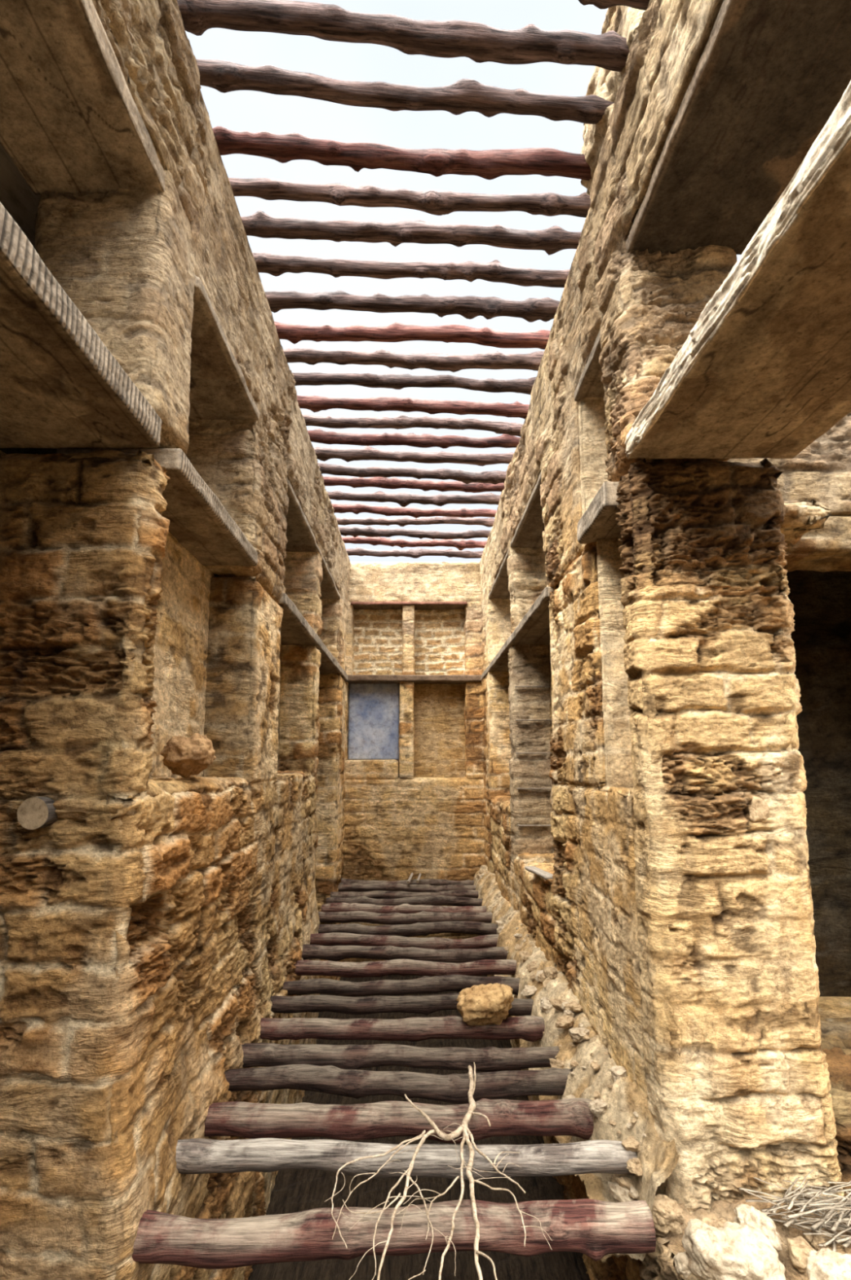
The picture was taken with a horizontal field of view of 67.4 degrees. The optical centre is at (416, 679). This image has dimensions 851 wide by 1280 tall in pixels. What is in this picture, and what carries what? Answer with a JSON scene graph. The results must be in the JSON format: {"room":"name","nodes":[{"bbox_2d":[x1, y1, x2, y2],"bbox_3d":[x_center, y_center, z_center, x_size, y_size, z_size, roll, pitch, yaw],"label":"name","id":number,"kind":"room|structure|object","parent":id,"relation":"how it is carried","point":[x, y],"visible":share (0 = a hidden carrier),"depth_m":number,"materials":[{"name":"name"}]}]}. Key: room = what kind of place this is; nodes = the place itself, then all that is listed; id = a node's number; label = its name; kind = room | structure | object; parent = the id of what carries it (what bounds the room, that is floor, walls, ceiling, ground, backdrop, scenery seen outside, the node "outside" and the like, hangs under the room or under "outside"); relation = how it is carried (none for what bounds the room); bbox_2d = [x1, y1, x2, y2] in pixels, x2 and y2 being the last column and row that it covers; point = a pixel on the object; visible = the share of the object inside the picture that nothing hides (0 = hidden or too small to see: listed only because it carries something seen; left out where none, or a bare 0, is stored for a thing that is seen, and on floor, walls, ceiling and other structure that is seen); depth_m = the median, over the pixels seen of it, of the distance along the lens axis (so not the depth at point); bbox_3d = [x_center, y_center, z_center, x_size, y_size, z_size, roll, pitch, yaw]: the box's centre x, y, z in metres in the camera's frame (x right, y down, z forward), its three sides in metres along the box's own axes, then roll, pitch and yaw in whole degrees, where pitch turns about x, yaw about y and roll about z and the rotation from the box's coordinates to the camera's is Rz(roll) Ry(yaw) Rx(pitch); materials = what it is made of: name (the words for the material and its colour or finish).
{"room":"ruined stone building","nodes":[
{"label":"ruined stone building","id":0,"kind":"room"},
{"bbox_2d":[0,143,40,248],"bbox_3d":[-2.465,-2.009,4.000,1.883,0.173,10.609,0,-8,0],"label":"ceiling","id":1,"kind":"structure","parent":0,"point":[17,197],"depth_m":2.77,"materials":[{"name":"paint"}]},
{"bbox_2d":[0,447,56,454],"bbox_3d":[-2.451,0.291,3.693,1.960,4.649,10.648,0,-8,0],"label":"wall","id":2,"kind":"structure","parent":0,"point":[7,451],"depth_m":3.39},
{"bbox_2d":[0,0,351,1279],"bbox_3d":[-1.278,0.455,3.870,0.792,6.006,11.060,0,-8,0],"label":"wall","id":3,"kind":"structure","parent":0,"point":[148,931],"depth_m":2.51,"materials":[{"name":"stone"}]},
{"bbox_2d":[17,796,57,829],"bbox_3d":[-1.329,0.488,2.381,0.110,0.111,0.350,0,-8,0],"label":"stub","id":4,"kind":"object","parent":3,"relation":"on","point":[37,812],"visible":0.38,"depth_m":2.21,"materials":[{"name":"brown wood"}]},
{"bbox_2d":[0,202,162,448],"bbox_3d":[-1.300,-1.169,0.825,0.646,0.133,3.336,0,-8,0],"label":"trim","id":5,"kind":"structure","parent":3,"relation":"attached to","point":[61,386],"depth_m":2.02,"materials":[{"name":"wood"}]},
{"bbox_2d":[0,0,165,195],"bbox_3d":[-1.288,-2.243,0.965,0.550,0.111,3.325,0,-8,0],"label":"wooden beam","id":6,"kind":"structure","parent":3,"relation":"attached to","point":[71,122],"depth_m":2.25,"materials":[{"name":"wood"}]},
{"bbox_2d":[56,448,257,566],"bbox_3d":[-1.237,-0.832,3.289,0.535,0.107,1.306,0,-8,0],"label":"trim","id":7,"kind":"structure","parent":3,"relation":"attached to","point":[199,522],"depth_m":3.16,"materials":[{"name":"wood"}]},
{"bbox_2d":[160,733,216,777],"bbox_3d":[-1.079,0.359,3.025,0.264,0.212,0.230,-1,-8,6],"label":"rock","id":8,"kind":"object","parent":3,"relation":"on","point":[185,757],"visible":1,"depth_m":2.95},
{"bbox_2d":[188,275,259,420],"bbox_3d":[-1.248,-1.757,3.503,0.513,0.082,1.170,0,-8,0],"label":"trim","id":9,"kind":"structure","parent":3,"relation":"attached to","point":[219,389],"depth_m":3.59,"materials":[{"name":"wood"}]},
{"bbox_2d":[277,592,347,682],"bbox_3d":[-1.239,-0.305,7.082,0.540,0.111,4.648,0,-8,0],"label":"trim","id":10,"kind":"structure","parent":3,"relation":"attached to","point":[295,630],"depth_m":5.97,"materials":[{"name":"wood"}]},
{"bbox_2d":[285,479,341,599],"bbox_3d":[-1.248,-1.325,6.739,0.514,0.082,3.496,0,-8,0],"label":"trim","id":11,"kind":"structure","parent":3,"relation":"attached to","point":[300,537],"depth_m":6.18,"materials":[{"name":"wood"}]},
{"bbox_2d":[132,1198,656,1269],"bbox_3d":[-0.123,1.919,2.217,1.876,0.166,0.156,0,-8,-1],"label":"log","id":12,"kind":"object","parent":3,"relation":"attached to","point":[595,1228],"visible":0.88,"depth_m":2.17,"materials":[{"name":"red wood"}]},
{"bbox_2d":[324,1062,552,1279],"bbox_3d":[0.060,1.827,2.484,0.754,0.160,1.437,0,-8,0],"label":"root","id":13,"kind":"object","parent":12,"relation":"on","point":[464,1128],"visible":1,"depth_m":2.30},
{"bbox_2d":[241,1042,559,1071],"bbox_3d":[-0.132,2.099,3.546,1.857,0.145,0.133,0,-8,0],"label":"log","id":14,"kind":"object","parent":3,"relation":"attached to","point":[490,1059],"visible":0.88,"depth_m":3.51,"materials":[{"name":"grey wood"}]},
{"bbox_2d":[281,973,519,996],"bbox_3d":[-0.122,2.231,4.655,1.876,0.144,0.126,0,-8,0],"label":"log","id":15,"kind":"object","parent":3,"relation":"attached to","point":[437,984],"visible":0.8,"depth_m":4.62,"materials":[{"name":"brown wood"}]},
{"bbox_2d":[212,126,591,180],"bbox_3d":[-0.031,-2.651,3.231,2.266,0.152,0.159,0,-8,-4],"label":"pole","id":16,"kind":"object","parent":3,"relation":"on","point":[490,164],"visible":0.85,"depth_m":3.21,"materials":[{"name":"brown wood"}]},
{"bbox_2d":[177,0,630,71],"bbox_3d":[-0.030,-2.732,2.695,2.268,0.140,0.136,1,-8,-5],"label":"pole","id":17,"kind":"object","parent":3,"relation":"on","point":[480,42],"visible":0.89,"depth_m":2.66,"materials":[{"name":"brown wood"}]},
{"bbox_2d":[195,58,614,124],"bbox_3d":[-0.031,-2.709,2.951,2.270,0.138,0.143,1,-8,-5],"label":"pole","id":18,"kind":"object","parent":3,"relation":"on","point":[465,95],"visible":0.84,"depth_m":2.94,"materials":[{"name":"brown wood"}]},
{"bbox_2d":[302,944,508,963],"bbox_3d":[-0.108,2.344,5.461,1.904,0.154,0.148,0,-8,0],"label":"log","id":19,"kind":"object","parent":3,"relation":"attached to","point":[335,953],"visible":0.72,"depth_m":5.42,"materials":[{"name":"brown wood"}]},
{"bbox_2d":[175,1137,637,1180],"bbox_3d":[-0.080,1.953,2.599,1.940,0.138,0.147,0,-8,0],"label":"log","id":20,"kind":"object","parent":3,"relation":"attached to","point":[197,1155],"visible":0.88,"depth_m":2.56,"materials":[{"name":"grey wood"}]},
{"bbox_2d":[228,177,591,217],"bbox_3d":[-0.030,-2.623,3.481,2.265,0.145,0.143,0,-8,-3],"label":"pole","id":21,"kind":"object","parent":3,"relation":"on","point":[437,202],"visible":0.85,"depth_m":3.45,"materials":[{"name":"brown wood"}]},
{"bbox_2d":[240,210,582,255],"bbox_3d":[-0.030,-2.593,3.716,2.264,0.142,0.161,0,-8,-3],"label":"pole","id":22,"kind":"object","parent":3,"relation":"on","point":[553,239],"visible":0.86,"depth_m":3.67,"materials":[{"name":"brown wood"}]},
{"bbox_2d":[252,251,570,287],"bbox_3d":[-0.029,-2.561,3.977,2.267,0.143,0.141,1,-8,-4],"label":"pole","id":23,"kind":"object","parent":3,"relation":"on","point":[274,264],"visible":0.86,"depth_m":3.94,"materials":[{"name":"brown wood"}]},
{"bbox_2d":[264,290,559,322],"bbox_3d":[-0.030,-2.519,4.295,2.264,0.156,0.154,0,-8,-3],"label":"pole","id":24,"kind":"object","parent":3,"relation":"on","point":[531,309],"visible":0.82,"depth_m":4.26,"materials":[{"name":"brown wood"}]},
{"bbox_2d":[317,462,506,484],"bbox_3d":[-0.030,-2.172,6.724,2.272,0.163,0.153,1,-8,-5],"label":"pole","id":25,"kind":"object","parent":3,"relation":"on","point":[496,477],"visible":0.79,"depth_m":6.70,"materials":[{"name":"brown wood"}]},
{"bbox_2d":[274,321,551,349],"bbox_3d":[-0.029,-2.482,4.576,2.269,0.201,0.177,0,-8,-5],"label":"pole","id":26,"kind":"object","parent":3,"relation":"on","point":[396,331],"visible":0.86,"depth_m":4.55,"materials":[{"name":"brown wood"}]},
{"bbox_2d":[302,413,523,436],"bbox_3d":[-0.030,-2.323,5.781,2.270,0.164,0.152,1,-8,-4],"label":"pole","id":27,"kind":"object","parent":3,"relation":"on","point":[402,421],"visible":0.83,"depth_m":5.75,"materials":[{"name":"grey wood"}]},
{"bbox_2d":[297,395,529,419],"bbox_3d":[-0.030,-2.364,5.484,2.267,0.151,0.166,0,-8,-4],"label":"pole","id":28,"kind":"object","parent":3,"relation":"on","point":[315,403],"visible":0.89,"depth_m":5.45,"materials":[{"name":"brown wood"}]},
{"bbox_2d":[326,489,500,506],"bbox_3d":[-0.030,-2.092,7.368,2.264,0.186,0.135,0,-8,-3],"label":"pole","id":29,"kind":"object","parent":3,"relation":"on","point":[403,499],"visible":0.88,"depth_m":7.33,"materials":[{"name":"brown wood"}]},
{"bbox_2d":[313,445,514,466],"bbox_3d":[-0.031,-2.239,6.378,2.270,0.166,0.147,0,-8,-5],"label":"pole","id":30,"kind":"object","parent":3,"relation":"on","point":[366,452],"visible":0.83,"depth_m":6.34,"materials":[{"name":"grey wood"}]},
{"bbox_2d":[323,475,504,493],"bbox_3d":[-0.030,-2.145,7.005,2.267,0.142,0.156,0,-8,-5],"label":"pole","id":31,"kind":"object","parent":3,"relation":"on","point":[393,482],"visible":0.75,"depth_m":6.97,"materials":[{"name":"brown wood"}]},
{"bbox_2d":[283,347,544,372],"bbox_3d":[-0.031,-2.449,4.863,2.263,0.164,0.159,0,-8,-3],"label":"pole","id":32,"kind":"object","parent":3,"relation":"on","point":[496,360],"visible":0.88,"depth_m":4.83,"materials":[{"name":"brown wood"}]},
{"bbox_2d":[292,372,536,394],"bbox_3d":[-0.030,-2.421,5.165,2.267,0.133,0.143,1,-8,-4],"label":"pole","id":33,"kind":"object","parent":3,"relation":"on","point":[389,380],"visible":0.85,"depth_m":5.14,"materials":[{"name":"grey wood"}]},
{"bbox_2d":[307,428,520,448],"bbox_3d":[-0.030,-2.294,6.060,2.271,0.178,0.144,1,-8,-6],"label":"pole","id":34,"kind":"object","parent":3,"relation":"on","point":[423,440],"visible":0.88,"depth_m":6.01,"materials":[{"name":"brown wood"}]},
{"bbox_2d":[331,502,497,518],"bbox_3d":[-0.031,-2.049,7.736,2.267,0.188,0.138,0,-8,-4],"label":"pole","id":35,"kind":"object","parent":3,"relation":"on","point":[357,508],"visible":0.84,"depth_m":7.69,"materials":[{"name":"brown wood"}]},
{"bbox_2d":[338,525,490,539],"bbox_3d":[-0.029,-1.948,8.473,2.267,0.152,0.155,0,-8,-4],"label":"pole","id":36,"kind":"object","parent":3,"relation":"on","point":[368,531],"visible":0.86,"depth_m":8.44,"materials":[{"name":"brown wood"}]},
{"bbox_2d":[342,535,487,550],"bbox_3d":[-0.031,-1.904,8.864,2.268,0.167,0.156,0,-8,-5],"label":"pole","id":37,"kind":"object","parent":3,"relation":"on","point":[461,544],"visible":0.74,"depth_m":8.83,"materials":[{"name":"brown wood"}]},
{"bbox_2d":[336,515,494,527],"bbox_3d":[-0.030,-2.018,8.103,2.266,0.148,0.146,0,-8,-4],"label":"pole","id":38,"kind":"object","parent":3,"relation":"on","point":[402,521],"visible":0.82,"depth_m":8.06,"materials":[{"name":"brown wood"}]},
{"bbox_2d":[578,0,649,10],"bbox_3d":[-0.029,-2.771,2.388,2.298,0.120,0.123,1,-8,-10],"label":"pole","id":39,"kind":"object","parent":3,"relation":"on","point":[602,4],"visible":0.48,"depth_m":2.55,"materials":[{"name":"brown wood"}]},
{"bbox_2d":[342,561,485,962],"bbox_3d":[-0.025,1.194,9.296,2.392,5.915,0.502,0,-8,0],"label":"wall","id":40,"kind":"structure","parent":0,"point":[421,811],"depth_m":9.24,"materials":[{"name":"stone"}]},
{"bbox_2d":[348,683,399,759],"bbox_3d":[-0.615,0.604,9.357,0.747,1.124,0.038,0,-8,0],"label":"window","id":41,"kind":"structure","parent":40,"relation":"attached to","point":[373,708],"depth_m":9.34,"materials":[{"name":"blue paint"}]},
{"bbox_2d":[351,601,467,609],"bbox_3d":[-0.101,-1.104,9.499,1.721,0.064,0.305,0,-8,0],"label":"trim","id":42,"kind":"structure","parent":40,"relation":"attached to","point":[357,605],"depth_m":9.37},
{"bbox_2d":[346,674,481,684],"bbox_3d":[-0.025,-0.006,9.333,1.991,0.107,0.308,0,-8,0],"label":"trim","id":43,"kind":"structure","parent":40,"relation":"attached to","point":[359,678],"depth_m":9.19,"materials":[{"name":"wood"}]},
{"bbox_2d":[346,546,483,558],"bbox_3d":[-0.030,-1.852,9.309,2.268,0.176,0.147,0,-8,-4],"label":"pole","id":44,"kind":"object","parent":40,"relation":"on","point":[416,553],"visible":0.88,"depth_m":9.27,"materials":[{"name":"brown wood"}]},
{"bbox_2d":[248,974,590,1279],"bbox_3d":[0.004,3.409,3.784,3.469,0.229,10.860,0,-8,0],"label":"floor","id":45,"kind":"structure","parent":0,"point":[294,1190],"depth_m":4.20,"materials":[{"name":"wood"}]},
{"bbox_2d":[480,0,844,1279],"bbox_3d":[1.265,0.222,3.907,0.836,6.462,11.048,0,-8,0],"label":"wall","id":46,"kind":"structure","parent":0,"point":[680,923],"depth_m":2.77,"materials":[{"name":"stone"}]},
{"bbox_2d":[488,472,544,599],"bbox_3d":[1.228,-1.334,6.668,0.550,0.082,3.636,0,-8,0],"label":"trim","id":47,"kind":"structure","parent":46,"relation":"attached to","point":[529,531],"depth_m":6.11,"materials":[{"name":"wood"}]},
{"bbox_2d":[481,586,559,680],"bbox_3d":[1.218,-0.321,7.003,0.571,0.101,4.804,0,-8,0],"label":"trim","id":48,"kind":"structure","parent":46,"relation":"attached to","point":[534,628],"depth_m":5.85,"materials":[{"name":"wood"}]},
{"bbox_2d":[517,787,551,789],"bbox_3d":[1.150,1.049,6.163,0.341,0.012,0.048,0,-8,0],"label":"niche shelf","id":49,"kind":"object","parent":46,"relation":"attached to","point":[517,788],"visible":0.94,"depth_m":6.14,"materials":[{"name":"paint"}]},
{"bbox_2d":[524,866,553,879],"bbox_3d":[0.930,1.448,4.801,0.081,0.065,0.699,0,-8,-2],"label":"plank","id":50,"kind":"object","parent":46,"relation":"on","point":[544,874],"visible":0.95,"depth_m":4.72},
{"bbox_2d":[574,329,604,401],"bbox_3d":[1.231,-1.764,3.604,0.546,0.077,0.606,0,-8,0],"label":"trim","id":51,"kind":"structure","parent":46,"relation":"attached to","point":[590,384],"depth_m":3.66,"materials":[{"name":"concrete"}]},
{"bbox_2d":[577,481,622,543],"bbox_3d":[1.198,-0.855,3.304,0.610,0.141,0.530,0,-8,0],"label":"trim","id":52,"kind":"structure","parent":46,"relation":"attached to","point":[599,522],"depth_m":3.25,"materials":[{"name":"wood"}]},
{"bbox_2d":[624,80,850,458],"bbox_3d":[1.302,-1.278,1.016,0.768,0.132,3.685,0,-8,0],"label":"wooden beam","id":53,"kind":"structure","parent":46,"relation":"attached to","point":[764,371],"depth_m":2.06,"materials":[{"name":"wood"}]},
{"bbox_2d":[625,0,850,254],"bbox_3d":[1.268,-2.261,1.159,0.592,0.084,3.706,0,-8,0],"label":"wooden beam","id":54,"kind":"structure","parent":46,"relation":"attached to","point":[769,77],"depth_m":2.36,"materials":[{"name":"wood"}]},
{"bbox_2d":[750,795,769,822],"bbox_3d":[1.404,0.529,2.609,0.083,0.105,0.016,0,-8,0],"label":"plaster patch","id":55,"kind":"object","parent":46,"relation":"attached to","point":[760,809],"visible":1,"depth_m":2.60,"materials":[{"name":"stone"}]},
{"bbox_2d":[639,996,850,1279],"bbox_3d":[2.816,2.678,3.021,4.056,1.314,7.757,0,-8,0],"label":"floor","id":56,"kind":"structure","parent":0,"point":[660,1264],"depth_m":2.30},
{"bbox_2d":[473,865,680,1262],"bbox_3d":[0.835,2.313,5.543,0.368,0.487,6.600,0,-8,0],"label":"rock ledge","id":57,"kind":"object","parent":56,"relation":"on","point":[659,1157],"visible":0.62,"depth_m":3.12,"materials":[{"name":"stone"}]},
{"bbox_2d":[224,1063,573,1103],"bbox_3d":[-0.129,2.049,3.245,1.863,0.173,0.160,0,-8,-1],"label":"log","id":58,"kind":"object","parent":57,"relation":"on","point":[454,1088],"visible":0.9,"depth_m":3.20,"materials":[{"name":"brown wood"}]},
{"bbox_2d":[204,1097,594,1143],"bbox_3d":[-0.119,2.005,2.915,1.884,0.178,0.174,0,-8,0],"label":"log","id":59,"kind":"object","parent":57,"relation":"on","point":[573,1117],"visible":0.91,"depth_m":2.87,"materials":[{"name":"red wood"}]},
{"bbox_2d":[270,993,533,1016],"bbox_3d":[-0.115,2.179,4.291,1.890,0.132,0.145,0,-8,0],"label":"log","id":60,"kind":"object","parent":57,"relation":"on","point":[427,1005],"visible":0.72,"depth_m":4.24,"materials":[{"name":"brown wood"}]},
{"bbox_2d":[259,1015,545,1041],"bbox_3d":[-0.134,2.135,3.912,1.852,0.142,0.140,0,-8,0],"label":"log","id":61,"kind":"object","parent":57,"relation":"on","point":[527,1028],"visible":0.84,"depth_m":3.86,"materials":[{"name":"red wood"}]},
{"bbox_2d":[456,982,514,1025],"bbox_3d":[0.428,1.990,3.910,0.313,0.269,0.368,-6,-10,39],"label":"rock","id":62,"kind":"object","parent":61,"relation":"on","point":[482,1004],"visible":1,"depth_m":3.82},
{"bbox_2d":[320,902,486,913],"bbox_3d":[-0.100,2.566,7.093,1.900,0.157,0.152,0,-8,1],"label":"log","id":63,"kind":"object","parent":57,"relation":"on","point":[331,907],"visible":0.59,"depth_m":7.06,"materials":[{"name":"red wood"}]},
{"bbox_2d":[310,932,498,949],"bbox_3d":[-0.106,2.392,5.811,1.909,0.171,0.167,0,-8,0],"label":"log","id":64,"kind":"object","parent":57,"relation":"on","point":[331,939],"visible":0.62,"depth_m":5.77,"materials":[{"name":"red wood"}]},
{"bbox_2d":[325,894,483,906],"bbox_3d":[-0.106,2.605,7.469,1.888,0.159,0.148,0,-8,0],"label":"log","id":65,"kind":"object","parent":57,"relation":"on","point":[428,900],"visible":0.64,"depth_m":7.42,"materials":[{"name":"brown wood"}]},
{"bbox_2d":[330,889,479,898],"bbox_3d":[-0.103,2.669,7.873,1.894,0.152,0.144,0,-8,0],"label":"log","id":66,"kind":"object","parent":57,"relation":"on","point":[462,893],"visible":0.55,"depth_m":7.84,"materials":[{"name":"brown wood"}]},
{"bbox_2d":[293,958,516,977],"bbox_3d":[-0.101,2.285,5.055,1.918,0.132,0.132,0,-8,-1],"label":"log","id":67,"kind":"object","parent":57,"relation":"on","point":[403,966],"visible":0.89,"depth_m":5.01,"materials":[{"name":"red wood"}]},
{"bbox_2d":[318,911,493,924],"bbox_3d":[-0.114,2.506,6.708,1.872,0.146,0.135,0,-8,0],"label":"log","id":68,"kind":"object","parent":57,"relation":"on","point":[393,918],"visible":0.8,"depth_m":6.67,"materials":[{"name":"brown wood"}]},
{"bbox_2d":[337,883,476,892],"bbox_3d":[-0.100,2.734,8.340,1.900,0.154,0.154,0,-8,0],"label":"log","id":69,"kind":"object","parent":57,"relation":"on","point":[357,887],"visible":0.68,"depth_m":8.30,"materials":[{"name":"brown wood"}]},
{"bbox_2d":[340,877,474,885],"bbox_3d":[-0.106,2.794,8.733,1.888,0.152,0.155,0,-8,-1],"label":"log","id":70,"kind":"object","parent":57,"relation":"on","point":[432,882],"visible":0.48,"depth_m":8.69,"materials":[{"name":"brown wood"}]},
{"bbox_2d":[317,920,498,937],"bbox_3d":[-0.125,2.443,6.247,1.850,0.153,0.151,0,-8,0],"label":"log","id":71,"kind":"object","parent":57,"relation":"on","point":[416,929],"visible":0.77,"depth_m":6.20,"materials":[{"name":"brown wood"}]},
{"bbox_2d":[519,951,531,960],"bbox_3d":[0.843,2.116,4.889,0.103,0.072,0.087,0,-8,-2],"label":"rubble stone","id":72,"kind":"object","parent":57,"relation":"on","point":[525,955],"visible":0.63,"depth_m":4.86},
{"bbox_2d":[520,985,537,998],"bbox_3d":[0.780,2.141,4.375,0.106,0.077,0.139,-6,-10,40],"label":"rubble stone","id":73,"kind":"object","parent":57,"relation":"on","point":[527,992],"visible":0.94,"depth_m":4.34,"materials":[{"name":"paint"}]},
{"bbox_2d":[526,960,538,972],"bbox_3d":[0.857,2.069,4.599,0.122,0.073,0.093,-1,-8,10],"label":"rubble stone","id":74,"kind":"object","parent":57,"relation":"on","point":[532,966],"visible":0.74,"depth_m":4.58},
{"bbox_2d":[537,972,547,982],"bbox_3d":[0.870,2.017,4.328,0.061,0.053,0.112,5,-9,-33],"label":"rubble stone","id":75,"kind":"object","parent":57,"relation":"on","point":[542,977],"visible":0.63,"depth_m":4.31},
{"bbox_2d":[540,996,554,1013],"bbox_3d":[0.822,2.016,3.961,0.105,0.086,0.127,-2,-8,12],"label":"rubble stone","id":76,"kind":"object","parent":57,"relation":"on","point":[546,1006],"visible":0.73,"depth_m":3.93,"materials":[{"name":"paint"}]},
{"bbox_2d":[543,966,559,978],"bbox_3d":[0.908,1.966,4.295,0.102,0.071,0.108,7,-11,-44],"label":"rubble stone","id":77,"kind":"object","parent":57,"relation":"on","point":[552,972],"visible":0.99,"depth_m":4.26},
{"bbox_2d":[549,1058,563,1068],"bbox_3d":[0.768,2.050,3.390,0.121,0.064,0.075,-1,-8,11],"label":"rubble stone","id":78,"kind":"object","parent":57,"relation":"on","point":[554,1063],"visible":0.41,"depth_m":3.38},
{"bbox_2d":[549,998,568,1010],"bbox_3d":[0.874,1.930,3.790,0.163,0.081,0.107,-2,-8,12],"label":"rubble stone","id":79,"kind":"object","parent":57,"relation":"on","point":[557,1002],"visible":0.55,"depth_m":3.77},
{"bbox_2d":[555,1015,575,1028],"bbox_3d":[0.848,1.944,3.627,0.119,0.065,0.094,4,-8,-25],"label":"rubble stone","id":80,"kind":"object","parent":57,"relation":"on","point":[564,1021],"visible":1,"depth_m":3.60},
{"bbox_2d":[564,1001,583,1013],"bbox_3d":[0.912,1.893,3.685,0.110,0.063,0.067,-5,-9,33],"label":"rubble stone","id":81,"kind":"object","parent":57,"relation":"on","point":[575,1006],"visible":1,"depth_m":3.67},
{"bbox_2d":[568,1027,590,1042],"bbox_3d":[0.865,1.887,3.406,0.104,0.076,0.152,-5,-9,34],"label":"rubble stone","id":82,"kind":"object","parent":57,"relation":"on","point":[576,1034],"visible":0.91,"depth_m":3.36,"materials":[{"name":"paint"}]},
{"bbox_2d":[591,1061,600,1071],"bbox_3d":[0.867,1.861,3.075,0.046,0.036,0.054,1,-8,-8],"label":"rubble stone","id":83,"kind":"object","parent":57,"relation":"on","point":[596,1066],"visible":1,"depth_m":3.06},
{"bbox_2d":[588,1098,608,1117],"bbox_3d":[0.810,1.892,2.822,0.086,0.069,0.097,4,-9,-27],"label":"rubble stone","id":84,"kind":"object","parent":57,"relation":"on","point":[597,1107],"visible":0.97,"depth_m":2.79,"materials":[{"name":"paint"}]},
{"bbox_2d":[609,1065,626,1081],"bbox_3d":[0.928,1.780,2.893,0.086,0.059,0.075,7,-11,-44],"label":"rubble stone","id":85,"kind":"object","parent":57,"relation":"on","point":[618,1072],"visible":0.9,"depth_m":2.87,"materials":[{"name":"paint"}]},
{"bbox_2d":[607,1181,636,1202],"bbox_3d":[0.828,2.068,2.559,0.129,0.076,0.096,-4,-9,28],"label":"rubble stone","id":86,"kind":"object","parent":57,"relation":"on","point":[620,1193],"visible":0.56,"depth_m":2.54,"materials":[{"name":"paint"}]},
{"bbox_2d":[614,1175,634,1191],"bbox_3d":[0.843,2.024,2.563,0.053,0.046,0.076,6,-10,-38],"label":"rubble stone","id":87,"kind":"object","parent":57,"relation":"on","point":[625,1182],"visible":0.91,"depth_m":2.55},
{"bbox_2d":[622,1137,640,1152],"bbox_3d":[0.871,1.889,2.587,0.068,0.049,0.063,3,-8,-23],"label":"rubble stone","id":88,"kind":"object","parent":57,"relation":"on","point":[630,1144],"visible":1,"depth_m":2.58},
{"bbox_2d":[630,1185,639,1197],"bbox_3d":[0.856,2.013,2.508,0.030,0.026,0.053,1,-8,-5],"label":"rubble stone","id":89,"kind":"object","parent":57,"relation":"on","point":[633,1191],"visible":1,"depth_m":2.50,"materials":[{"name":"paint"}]},
{"bbox_2d":[626,1157,643,1176],"bbox_3d":[0.868,1.928,2.523,0.067,0.048,0.094,-3,-8,19],"label":"rubble stone","id":90,"kind":"object","parent":57,"relation":"on","point":[634,1168],"visible":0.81,"depth_m":2.51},
{"bbox_2d":[648,1194,685,1234],"bbox_3d":[0.891,1.927,2.303,0.142,0.096,0.102,-1,-8,11],"label":"lump","id":91,"kind":"object","parent":56,"relation":"on","point":[668,1215],"visible":0.81,"depth_m":2.27,"materials":[{"name":"stone"}]},
{"bbox_2d":[674,1250,692,1278],"bbox_3d":[0.883,1.912,2.091,0.076,0.065,0.076,6,-9,-36],"label":"lump","id":92,"kind":"object","parent":56,"relation":"on","point":[682,1259],"visible":0.8,"depth_m":2.07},
{"bbox_2d":[697,1214,715,1226],"bbox_3d":[1.023,1.933,2.229,0.098,0.084,0.096,-6,-10,40],"label":"lump","id":93,"kind":"object","parent":56,"relation":"on","point":[705,1219],"visible":0.16,"depth_m":2.24,"materials":[{"name":"stone"}]},
{"bbox_2d":[715,1217,727,1227],"bbox_3d":[1.077,1.937,2.239,0.098,0.072,0.068,1,-8,-8],"label":"lump","id":94,"kind":"object","parent":56,"relation":"on","point":[721,1222],"visible":0.18,"depth_m":2.24,"materials":[{"name":"stone"}]},
{"bbox_2d":[681,1218,786,1279],"bbox_3d":[1.012,1.860,2.032,0.302,0.194,0.201,-3,-8,20],"label":"lump","id":95,"kind":"object","parent":56,"relation":"on","point":[735,1251],"visible":1,"depth_m":2.00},
{"bbox_2d":[733,1203,782,1251],"bbox_3d":[1.171,1.886,2.180,0.123,0.121,0.153,-1,-8,6],"label":"lump","id":96,"kind":"object","parent":56,"relation":"on","point":[746,1214],"visible":0.6,"depth_m":2.17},
{"bbox_2d":[739,1168,850,1252],"bbox_3d":[1.553,1.869,2.253,0.712,0.127,0.359,0,-8,0],"label":"pile","id":97,"kind":"object","parent":56,"relation":"on","point":[821,1223],"visible":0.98,"depth_m":2.25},
{"bbox_2d":[786,1235,815,1272],"bbox_3d":[1.296,1.923,2.130,0.097,0.076,0.115,-3,-8,24],"label":"lump","id":98,"kind":"object","parent":56,"relation":"on","point":[799,1248],"visible":0.64,"depth_m":2.11,"materials":[{"name":"stone"}]},
{"bbox_2d":[801,1227,816,1243],"bbox_3d":[1.372,1.930,2.219,0.053,0.045,0.056,-7,-10,43],"label":"lump","id":99,"kind":"object","parent":56,"relation":"on","point":[809,1237],"visible":0.43,"depth_m":2.21,"materials":[{"name":"stone"}]},
{"bbox_2d":[811,1234,830,1250],"bbox_3d":[1.381,1.925,2.177,0.050,0.048,0.053,6,-10,-37],"label":"lump","id":100,"kind":"object","parent":56,"relation":"on","point":[818,1238],"visible":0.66,"depth_m":2.17,"materials":[{"name":"stone"}]},
{"bbox_2d":[806,1247,850,1279],"bbox_3d":[1.295,1.833,1.901,0.223,0.173,0.218,-1,-8,5],"label":"lump","id":101,"kind":"object","parent":56,"relation":"on","point":[825,1264],"visible":1,"depth_m":1.93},
{"bbox_2d":[727,412,850,1201],"bbox_3d":[3.052,0.382,4.007,3.182,4.551,2.658,0,-8,0],"label":"wall","id":102,"kind":"structure","parent":0,"point":[815,487],"depth_m":4.84,"materials":[{"name":"stone"}]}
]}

